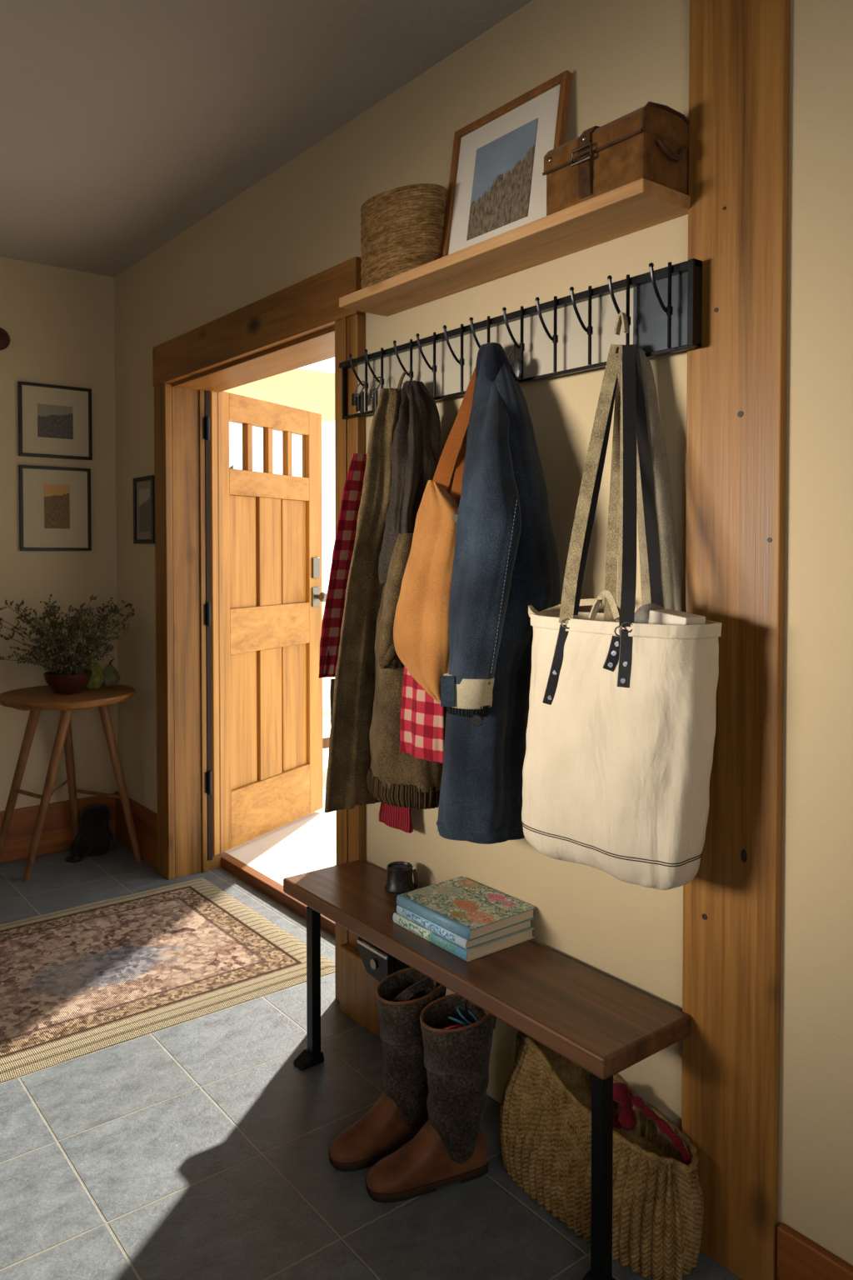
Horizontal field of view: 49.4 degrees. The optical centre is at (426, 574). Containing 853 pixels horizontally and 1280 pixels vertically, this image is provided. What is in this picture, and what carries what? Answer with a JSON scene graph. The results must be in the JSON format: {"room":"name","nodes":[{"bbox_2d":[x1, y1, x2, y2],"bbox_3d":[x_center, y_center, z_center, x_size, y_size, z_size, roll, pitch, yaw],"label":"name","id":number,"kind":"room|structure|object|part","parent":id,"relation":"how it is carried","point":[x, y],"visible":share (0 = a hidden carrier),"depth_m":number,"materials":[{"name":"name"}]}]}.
{"room":"entryway","nodes":[
{"label":"entryway","id":0,"kind":"room"},
{"bbox_2d":[0,256,118,811],"bbox_3d":[-2.967,-0.038,3.367,3.670,2.700,0.100,-1,2,-38],"label":"wall","id":1,"kind":"structure","parent":0,"point":[58,322],"depth_m":4.27,"materials":[{"name":"beige paint"}]},
{"bbox_2d":[0,327,9,349],"bbox_3d":[-1.897,-1.040,4.090,0.112,0.105,0.037,-1,2,-38],"label":"wall ornament","id":2,"kind":"object","parent":1,"relation":"attached to","point":[4,337],"visible":1,"depth_m":4.10,"materials":[{"name":"red wood"}]},
{"bbox_2d":[18,465,91,550],"bbox_3d":[-1.706,-0.301,4.268,0.316,0.386,0.020,-1,2,-38],"label":"framed picture","id":3,"kind":"object","parent":1,"relation":"attached to","point":[55,502],"visible":1,"depth_m":4.26},
{"bbox_2d":[44,484,69,528],"bbox_3d":[-1.701,-0.312,4.270,0.113,0.202,0.001,-1,2,-38],"label":"print","id":4,"kind":"object","parent":3,"relation":"attached to","point":[57,497],"depth_m":4.27},
{"bbox_2d":[17,380,92,459],"bbox_3d":[-1.703,-0.701,4.260,0.323,0.333,0.020,-1,2,-38],"label":"framed picture","id":5,"kind":"object","parent":1,"relation":"attached to","point":[55,421],"visible":1,"depth_m":4.25},
{"bbox_2d":[37,403,73,439],"bbox_3d":[-1.704,-0.701,4.258,0.157,0.150,0.001,-1,2,-38],"label":"print","id":6,"kind":"object","parent":5,"relation":"attached to","point":[55,421],"depth_m":4.26},
{"bbox_2d":[0,793,115,863],"bbox_3d":[-2.898,1.197,3.377,3.550,0.230,0.020,-1,2,-38],"label":"baseboard","id":7,"kind":"structure","parent":1,"relation":"attached to","point":[57,835],"depth_m":4.27,"materials":[{"name":"brown wood"}]},
{"bbox_2d":[0,0,532,277],"bbox_3d":[-1.001,-1.376,0.978,3.870,0.100,6.230,-1,2,-38],"label":"ceiling","id":8,"kind":"structure","parent":0,"point":[125,125],"depth_m":2.65,"materials":[{"name":"white paint"}]},
{"bbox_2d":[0,840,741,1279],"bbox_3d":[-0.993,1.433,1.058,3.890,0.120,6.230,-1,2,-38],"label":"floor","id":9,"kind":"structure","parent":0,"point":[197,1148],"depth_m":2.10,"materials":[{"name":"tile"}]},
{"bbox_2d":[0,684,142,881],"bbox_3d":[-1.547,0.905,4.029,0.587,0.790,0.580,-1,2,-38],"label":"table","id":10,"kind":"object","parent":9,"relation":"on","point":[33,699],"visible":0.84,"depth_m":3.98,"materials":[{"name":"brown wood"}]},
{"bbox_3d":[-1.780,0.921,4.028,0.321,0.757,0.042,1,2,30],"label":"leg","id":11,"kind":"part","parent":10,"relation":"part of","materials":[{"name":"brown wood"}]},
{"bbox_3d":[-1.592,0.925,3.892,0.241,0.754,0.041,0,2,12],"label":"leg","id":12,"kind":"part","parent":10,"relation":"part of","materials":[{"name":"brown wood"}]},
{"bbox_2d":[0,594,134,694],"bbox_3d":[-1.554,0.299,4.017,0.565,0.420,0.548,0,2,2],"label":"potted plant","id":13,"kind":"object","parent":10,"relation":"on","point":[68,659],"visible":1,"depth_m":3.96,"materials":[{"name":"green plant"}]},
{"bbox_2d":[43,669,92,694],"bbox_3d":[-1.547,0.466,4.003,0.200,0.087,0.200,-1,2,-38],"label":"bowl","id":14,"kind":"object","parent":10,"relation":"on","point":[60,681],"depth_m":3.94,"materials":[{"name":"red ceramic"}]},
{"bbox_3d":[-1.621,0.916,4.232,0.041,0.752,0.199,0,2,-1],"label":"leg","id":15,"kind":"part","parent":10,"relation":"part of","materials":[{"name":"brown wood"}]},
{"bbox_2d":[84,659,104,689],"bbox_3d":[-1.486,0.427,4.123,0.104,0.156,0.104,-1,2,-38],"label":"gourd","id":16,"kind":"object","parent":10,"relation":"on","point":[97,679],"visible":0.55,"depth_m":4.09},
{"bbox_2d":[102,658,120,686],"bbox_3d":[-1.434,0.443,4.199,0.092,0.121,0.092,-1,2,-38],"label":"gourd","id":17,"kind":"object","parent":10,"relation":"on","point":[112,677],"visible":0.94,"depth_m":4.17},
{"bbox_3d":[-1.365,0.919,4.123,0.187,0.752,0.042,-1,2,-30],"label":"leg","id":18,"kind":"part","parent":10,"relation":"part of","materials":[{"name":"brown wood"}]},
{"bbox_2d":[65,804,114,862],"bbox_3d":[-1.548,1.184,4.257,0.180,0.210,0.225,0,2,-6],"label":"bag","id":19,"kind":"object","parent":9,"relation":"on","point":[94,837],"visible":1,"depth_m":4.25,"materials":[{"name":"black fabric"}]},
{"bbox_3d":[-1.569,1.263,4.178,0.111,0.056,0.069,0,2,5],"label":"handle","id":20,"kind":"part","parent":19,"relation":"part of","materials":[{"name":"black leather"}]},
{"bbox_2d":[0,877,334,1082],"bbox_3d":[-1.485,1.318,2.854,2.204,0.014,1.105,-1,2,-38],"label":"rug","id":21,"kind":"object","parent":9,"relation":"on","point":[77,981],"visible":0.98,"depth_m":3.08,"materials":[{"name":"beige fabric"}]},
{"bbox_2d":[221,851,334,936],"bbox_3d":[-0.478,1.334,3.584,0.045,0.145,1.520,-1,2,-38],"label":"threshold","id":22,"kind":"structure","parent":9,"relation":"on","point":[263,883],"depth_m":3.78,"materials":[{"name":"brown wood"}]},
{"bbox_2d":[328,967,446,1171],"bbox_3d":[-0.087,1.147,2.182,0.299,0.392,0.148,-1,2,-30],"label":"boot","id":23,"kind":"object","parent":9,"relation":"on","point":[397,1117],"visible":0.73,"depth_m":2.15,"materials":[{"name":"brown leather"}]},
{"bbox_2d":[365,993,496,1203],"bbox_3d":[0.012,1.151,2.074,0.303,0.390,0.148,0,2,-15],"label":"boot","id":24,"kind":"object","parent":9,"relation":"on","point":[451,1147],"visible":0.91,"depth_m":2.04,"materials":[{"name":"brown leather"}]},
{"bbox_2d":[442,1000,478,1029],"bbox_3d":[0.085,1.004,2.091,0.133,0.052,0.056,-1,2,-43],"label":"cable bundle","id":25,"kind":"object","parent":24,"relation":"in","point":[461,1024],"visible":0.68,"depth_m":2.09,"materials":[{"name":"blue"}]},
{"bbox_2d":[283,860,690,1279],"bbox_3d":[0.045,1.107,2.240,0.300,0.468,1.192,-1,2,-38],"label":"bench","id":26,"kind":"object","parent":9,"relation":"on","point":[601,1024],"visible":0.96,"depth_m":1.98,"materials":[{"name":"brown wood"}]},
{"bbox_3d":[-0.308,1.115,2.537,0.028,0.415,0.032,-1,2,-38],"label":"leg","id":27,"kind":"part","parent":26,"relation":"part of","materials":[{"name":"black metal"}]},
{"bbox_2d":[385,861,418,894],"bbox_3d":[-0.073,0.831,2.546,0.084,0.065,0.084,0,2,-15],"label":"cup","id":28,"kind":"object","parent":26,"relation":"on","point":[399,881],"visible":0.99,"depth_m":2.52,"materials":[{"name":"ceramic"}]},
{"bbox_3d":[-0.073,0.805,2.545,0.060,0.007,0.060,-1,2,-38],"label":"lid","id":29,"kind":"part","parent":28,"relation":"part of","materials":[{"name":"black metal"}]},
{"bbox_2d":[392,912,534,961],"bbox_3d":[0.088,0.859,2.270,0.216,0.025,0.283,-1,2,-38],"label":"book","id":30,"kind":"object","parent":26,"relation":"on","point":[487,948],"visible":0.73,"depth_m":2.17,"materials":[{"name":"blue paper"}]},
{"bbox_2d":[396,905,533,949],"bbox_3d":[0.090,0.836,2.270,0.214,0.023,0.272,-1,2,-38],"label":"book","id":31,"kind":"object","parent":30,"relation":"on","point":[467,944],"visible":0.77,"depth_m":2.18,"materials":[{"name":"blue paper"}]},
{"bbox_2d":[396,876,535,941],"bbox_3d":[0.094,0.812,2.265,0.219,0.027,0.275,-1,2,-38],"label":"book","id":32,"kind":"object","parent":31,"relation":"on","point":[471,910],"visible":1,"depth_m":2.23,"materials":[{"name":"multicoloured paper"}]},
{"bbox_3d":[0.061,0.893,2.247,0.262,0.042,1.192,-1,2,-38],"label":"seat","id":33,"kind":"part","parent":26,"relation":"part of","materials":[{"name":"brown wood"}]},
{"bbox_3d":[0.331,1.135,1.748,0.028,0.415,0.032,-1,2,-38],"label":"leg","id":34,"kind":"part","parent":26,"relation":"part of","materials":[{"name":"black metal"}]},
{"bbox_2d":[499,1030,704,1279],"bbox_3d":[0.352,1.194,1.972,0.202,0.302,0.514,-1,2,-38],"label":"woven basket","id":35,"kind":"object","parent":9,"relation":"on","point":[545,1121],"visible":0.85,"depth_m":1.91,"materials":[{"name":"wicker"}]},
{"bbox_2d":[613,1082,692,1164],"bbox_3d":[0.441,1.130,1.909,0.247,0.125,0.049,1,2,43],"label":"cloth","id":36,"kind":"object","parent":35,"relation":"in","point":[625,1117],"visible":0.77,"depth_m":1.91,"materials":[{"name":"red fabric"}]},
{"bbox_2d":[114,0,852,1265],"bbox_3d":[0.445,-0.006,2.144,0.200,2.700,6.230,-1,2,-38],"label":"wall","id":37,"kind":"structure","parent":0,"point":[302,220],"depth_m":2.00,"materials":[{"name":"beige paint"}]},
{"bbox_2d":[115,791,157,869],"bbox_3d":[-1.330,1.171,4.269,0.020,0.235,0.545,-1,2,-38],"label":"baseboard","id":38,"kind":"structure","parent":37,"relation":"attached to","point":[145,819],"depth_m":4.20,"materials":[{"name":"brown wood"}]},
{"bbox_2d":[132,475,154,543],"bbox_3d":[-1.255,-0.285,4.131,0.022,0.296,0.231,-1,2,-38],"label":"framed picture","id":39,"kind":"object","parent":37,"relation":"attached to","point":[143,487],"visible":0.87,"depth_m":4.13},
{"bbox_2d":[139,487,149,531],"bbox_3d":[-1.256,-0.285,4.130,0.001,0.193,0.127,-1,2,-38],"label":"print","id":40,"kind":"object","parent":39,"relation":"attached to","point":[144,492],"depth_m":4.13},
{"bbox_2d":[154,383,174,879],"bbox_3d":[-1.122,0.246,3.970,0.030,2.100,0.125,-1,2,-38],"label":"trim","id":41,"kind":"structure","parent":37,"relation":"attached to","point":[162,392],"depth_m":3.94,"materials":[{"name":"brown wood"}]},
{"bbox_2d":[171,325,334,878],"bbox_3d":[-0.581,0.249,3.475,0.215,2.120,1.356,-1,2,-38],"label":"trim","id":42,"kind":"structure","parent":37,"relation":"attached to","point":[191,395],"depth_m":3.97,"materials":[{"name":"brown wood"}]},
{"bbox_2d":[152,256,364,386],"bbox_3d":[-0.679,-0.873,3.369,0.034,0.168,1.570,-1,2,-38],"label":"trim","id":43,"kind":"structure","parent":37,"relation":"attached to","point":[308,306],"depth_m":3.20,"materials":[{"name":"brown wood"}]},
{"bbox_2d":[202,390,327,855],"bbox_3d":[-0.728,0.206,4.379,0.121,2.035,0.891,1,2,27],"label":"door","id":44,"kind":"structure","parent":37,"relation":"in","point":[272,595],"depth_m":4.36,"materials":[{"name":"brown wood"}]},
{"bbox_3d":[-0.860,-0.579,4.190,0.005,0.215,0.154,1,2,27],"label":"pane","id":45,"kind":"part","parent":44,"relation":"part of","materials":[{"name":"clear glass"}]},
{"bbox_3d":[-0.846,-0.103,4.229,0.013,0.510,0.206,1,2,27],"label":"panel","id":46,"kind":"part","parent":44,"relation":"part of","materials":[{"name":"brown wood"}]},
{"bbox_3d":[-0.846,0.664,4.250,0.013,0.615,0.206,1,2,27],"label":"panel","id":47,"kind":"part","parent":44,"relation":"part of","materials":[{"name":"brown wood"}]},
{"bbox_3d":[-0.789,-0.583,4.327,0.005,0.215,0.154,1,2,27],"label":"pane","id":48,"kind":"part","parent":44,"relation":"part of","materials":[{"name":"clear glass"}]},
{"bbox_3d":[-0.752,-0.752,4.391,0.045,0.120,0.618,1,2,27],"label":"rail","id":49,"kind":"part","parent":44,"relation":"part of","materials":[{"name":"brown wood"}]},
{"bbox_3d":[-0.752,-0.420,4.399,0.045,0.115,0.618,1,2,27],"label":"rail","id":50,"kind":"part","parent":44,"relation":"part of","materials":[{"name":"brown wood"}]},
{"bbox_3d":[-0.752,0.250,4.417,0.045,0.205,0.618,1,2,27],"label":"rail","id":51,"kind":"part","parent":44,"relation":"part of","materials":[{"name":"brown wood"}]},
{"bbox_3d":[-0.752,1.095,4.439,0.045,0.255,0.618,1,2,27],"label":"rail","id":52,"kind":"part","parent":44,"relation":"part of","materials":[{"name":"brown wood"}]},
{"bbox_3d":[-0.718,-0.587,4.465,0.005,0.215,0.154,1,2,27],"label":"pane","id":53,"kind":"part","parent":44,"relation":"part of","materials":[{"name":"clear glass"}]},
{"bbox_3d":[-0.658,-0.112,4.591,0.013,0.510,0.198,1,2,27],"label":"panel","id":54,"kind":"part","parent":44,"relation":"part of","materials":[{"name":"brown wood"}]},
{"bbox_3d":[-0.658,0.655,4.612,0.013,0.615,0.198,1,2,27],"label":"panel","id":55,"kind":"part","parent":44,"relation":"part of","materials":[{"name":"brown wood"}]},
{"bbox_3d":[-0.647,-0.590,4.602,0.005,0.215,0.154,1,2,27],"label":"pane","id":56,"kind":"part","parent":44,"relation":"part of","materials":[{"name":"clear glass"}]},
{"bbox_3d":[-0.562,0.115,4.720,0.010,0.100,0.070,1,2,27],"label":"handle plate","id":57,"kind":"part","parent":44,"relation":"part of","materials":[{"name":"silver metal"}]},
{"bbox_3d":[-0.532,0.115,4.702,0.072,0.050,0.051,0,2,18],"label":"knob","id":58,"kind":"part","parent":44,"relation":"part of","materials":[{"name":"silver metal"}]},
{"bbox_2d":[335,314,380,1039],"bbox_3d":[-0.188,0.278,2.748,0.063,2.100,0.310,-1,2,-38],"label":"trim","id":59,"kind":"structure","parent":37,"relation":"attached to","point":[356,988],"depth_m":2.79,"materials":[{"name":"brown wood"}]},
{"bbox_3d":[-0.263,1.115,2.865,0.003,0.420,0.068,-1,2,-38],"label":"board","id":60,"kind":"part","parent":59,"relation":"part of","materials":[{"name":"brown wood"}]},
{"bbox_2d":[357,938,411,981],"bbox_3d":[-0.121,1.087,2.654,0.096,0.116,0.158,-1,2,-38],"label":"bracket","id":61,"kind":"object","parent":37,"relation":"attached to","point":[378,963],"visible":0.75,"depth_m":2.61,"materials":[{"name":"black metal"}]},
{"bbox_2d":[440,70,572,257],"bbox_3d":[0.181,-0.948,2.229,0.071,0.374,0.395,-1,2,-38],"label":"picture","id":62,"kind":"object","parent":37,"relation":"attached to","point":[497,184],"visible":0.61,"depth_m":2.22,"materials":[{"name":"brown wood"}]},
{"bbox_2d":[466,117,538,240],"bbox_3d":[0.179,-0.943,2.228,0.034,0.233,0.215,-1,2,-38],"label":"print","id":63,"kind":"object","parent":62,"relation":"attached to","point":[501,198],"depth_m":2.22},
{"bbox_2d":[339,178,690,316],"bbox_3d":[0.146,-0.745,2.210,0.164,0.027,1.058,-1,2,-38],"label":"wall shelf","id":64,"kind":"object","parent":37,"relation":"attached to","point":[642,203],"visible":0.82,"depth_m":2.06,"materials":[{"name":"brown wood"}]},
{"bbox_2d":[360,183,447,289],"bbox_3d":[-0.064,-0.883,2.465,0.158,0.235,0.322,-1,2,-38],"label":"woven basket","id":65,"kind":"object","parent":64,"relation":"on","point":[402,230],"visible":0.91,"depth_m":2.37,"materials":[{"name":"brown wicker"}]},
{"bbox_2d":[542,101,689,215],"bbox_3d":[0.388,-0.829,1.890,0.167,0.156,0.288,-1,2,-38],"label":"case","id":66,"kind":"object","parent":64,"relation":"on","point":[651,142],"visible":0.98,"depth_m":1.82,"materials":[{"name":"brown leather"}]},
{"bbox_3d":[0.386,-0.873,1.901,0.147,0.060,0.267,-1,2,-38],"label":"lid","id":67,"kind":"part","parent":66,"relation":"part of","materials":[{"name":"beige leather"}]},
{"bbox_3d":[0.476,-0.817,1.791,0.082,0.036,0.024,-1,2,-38],"label":"handle","id":68,"kind":"part","parent":66,"relation":"part of","materials":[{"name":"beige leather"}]},
{"bbox_2d":[339,258,702,419],"bbox_3d":[0.112,-0.538,2.269,0.087,0.171,1.264,-1,2,-38],"label":"coat rack","id":69,"kind":"object","parent":37,"relation":"attached to","point":[572,333],"visible":0.96,"depth_m":2.07,"materials":[{"name":"black metal"}]},
{"bbox_2d":[318,453,366,726],"bbox_3d":[-0.243,0.096,2.685,0.110,0.877,0.155,-1,2,-44],"label":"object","id":70,"kind":"object","parent":69,"relation":"hanging from","point":[345,538],"visible":0.5,"depth_m":2.65,"materials":[{"name":"red fabric"}]},
{"bbox_2d":[351,380,364,413],"bbox_3d":[-0.194,-0.506,2.651,0.024,0.096,0.056,-1,2,-38],"label":"keys","id":71,"kind":"object","parent":69,"relation":"hanging from","point":[357,399],"visible":1,"depth_m":2.64,"materials":[{"name":"metal"}]},
{"bbox_2d":[324,370,406,812],"bbox_3d":[-0.152,0.058,2.561,0.213,1.206,0.228,-1,2,-38],"label":"coat","id":72,"kind":"object","parent":69,"relation":"hanging from","point":[349,755],"visible":0.65,"depth_m":2.55,"materials":[{"name":"brown fabric"}]},
{"bbox_2d":[370,376,381,414],"bbox_3d":[-0.141,-0.497,2.584,0.024,0.109,0.045,-1,2,-38],"label":"key","id":73,"kind":"object","parent":69,"relation":"hanging from","point":[373,392],"visible":0.89,"depth_m":2.58,"materials":[{"name":"metal"}]},
{"bbox_2d":[366,380,443,809],"bbox_3d":[-0.058,0.045,2.451,0.174,1.102,0.287,0,2,-14],"label":"jacket","id":74,"kind":"object","parent":69,"relation":"hanging from","point":[395,777],"visible":0.65,"depth_m":2.38,"materials":[{"name":"fabric"}]},
{"bbox_2d":[379,801,413,833],"bbox_3d":[-0.086,0.578,2.611,0.038,0.265,0.152,-1,2,-38],"label":"scarf","id":75,"kind":"object","parent":74,"relation":"hanging from","point":[395,817],"visible":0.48,"depth_m":2.59,"materials":[{"name":"red fabric"}]},
{"bbox_2d":[393,367,475,703],"bbox_3d":[0.000,-0.100,2.178,0.243,0.808,0.197,1,2,21],"label":"canvas bag","id":76,"kind":"object","parent":69,"relation":"hanging from","point":[421,627],"visible":0.73,"depth_m":2.16,"materials":[{"name":"orange fabric"}]},
{"bbox_2d":[400,665,444,763],"bbox_3d":[-0.005,0.172,2.259,0.055,0.545,0.175,-1,2,-38],"label":"checkered cloth","id":77,"kind":"object","parent":76,"relation":"hanging from","point":[422,717],"visible":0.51,"depth_m":2.24,"materials":[{"name":"red fabric"}]},
{"bbox_2d":[436,342,560,844],"bbox_3d":[0.133,0.036,2.104,0.276,1.150,0.378,-1,2,-38],"label":"denim jacket","id":78,"kind":"object","parent":69,"relation":"hanging from","point":[506,560],"visible":0.98,"depth_m":2.04,"materials":[{"name":"blue fabric"}]},
{"bbox_2d":[507,344,521,380],"bbox_3d":[0.195,-0.486,2.151,0.011,0.092,0.074,-1,2,-38],"label":"tag","id":79,"kind":"object","parent":69,"relation":"hanging from","point":[516,367],"visible":0.62,"depth_m":2.13,"materials":[{"name":"silver metal"}]},
{"bbox_3d":[0.196,-0.512,2.150,0.006,0.041,0.033,-1,2,-38],"label":"cord","id":80,"kind":"part","parent":79,"relation":"part of","materials":[{"name":"beige leather"}]},
{"bbox_2d":[521,311,721,889],"bbox_3d":[0.368,0.024,1.838,0.225,1.113,0.458,-1,2,-38],"label":"tote bag","id":81,"kind":"object","parent":69,"relation":"hanging from","point":[621,730],"visible":0.98,"depth_m":1.75,"materials":[{"name":"fabric"}]},
{"bbox_2d":[634,603,664,623],"bbox_3d":[0.434,0.093,1.786,0.070,0.073,0.074,-1,2,-38],"label":"cloth","id":82,"kind":"object","parent":81,"relation":"in","point":[642,614],"visible":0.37,"depth_m":1.77,"materials":[{"name":"grey fabric"}]},
{"bbox_2d":[648,609,705,624],"bbox_3d":[0.465,0.108,1.731,0.060,0.081,0.092,-1,2,-38],"label":"folded papers","id":83,"kind":"object","parent":81,"relation":"in","point":[671,617],"visible":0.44,"depth_m":1.71,"materials":[{"name":"white paper"}]},
{"bbox_2d":[639,347,682,611],"bbox_3d":[0.471,-0.160,1.882,0.045,0.607,0.118,-1,2,-38],"label":"strap","id":84,"kind":"object","parent":69,"relation":"hanging from","point":[671,584],"visible":0.5,"depth_m":1.86,"materials":[{"name":"beige fabric"}]},
{"bbox_3d":[0.477,-0.521,1.866,0.005,0.143,0.150,-1,2,-38],"label":"plate","id":85,"kind":"part","parent":69,"relation":"part of","materials":[{"name":"metal"}]},
{"bbox_2d":[681,0,790,1279],"bbox_3d":[0.588,0.003,1.780,0.022,2.700,0.206,-1,2,-38],"label":"wooden post","id":86,"kind":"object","parent":37,"relation":"attached to","point":[739,54],"depth_m":1.76,"materials":[{"name":"brown wood"}]},
{"bbox_2d":[776,1222,852,1279],"bbox_3d":[1.435,1.307,0.731,0.020,0.148,2.530,-1,2,-38],"label":"baseboard","id":87,"kind":"structure","parent":37,"relation":"attached to","point":[799,1257],"depth_m":1.68,"materials":[{"name":"brown wood"}]},
{"label":"outside","id":88,"kind":"structure","parent":0,"visible":0},
{"bbox_2d":[322,563,334,738],"bbox_3d":[20.790,0.319,47.993,88.170,0.150,130.000,-1,2,-38],"label":"ground","id":89,"kind":"structure","parent":88,"point":[326,567],"depth_m":10.34,"materials":[{"name":"white"}]},
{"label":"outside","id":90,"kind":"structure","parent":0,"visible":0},
{"bbox_2d":[223,368,334,422],"bbox_3d":[-1.320,-1.279,6.425,2.330,0.100,1.400,-1,2,-38],"label":"exterior wall","id":91,"kind":"structure","parent":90,"point":[304,389],"depth_m":6.16,"materials":[{"name":"beige paint"}]},
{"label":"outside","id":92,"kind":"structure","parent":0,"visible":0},
{"bbox_2d":[225,748,336,885],"bbox_3d":[0.214,1.323,4.010,1.570,0.144,9.000,-1,2,-38],"label":"ground","id":93,"kind":"structure","parent":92,"point":[307,843],"depth_m":4.24,"materials":[{"name":"stone"}]},
{"bbox_2d":[322,700,330,749],"bbox_3d":[-0.685,1.013,5.737,0.750,0.386,0.340,-1,2,-38],"label":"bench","id":94,"kind":"object","parent":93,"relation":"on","point":[326,704],"visible":0.07,"depth_m":5.62,"materials":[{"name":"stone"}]}
]}

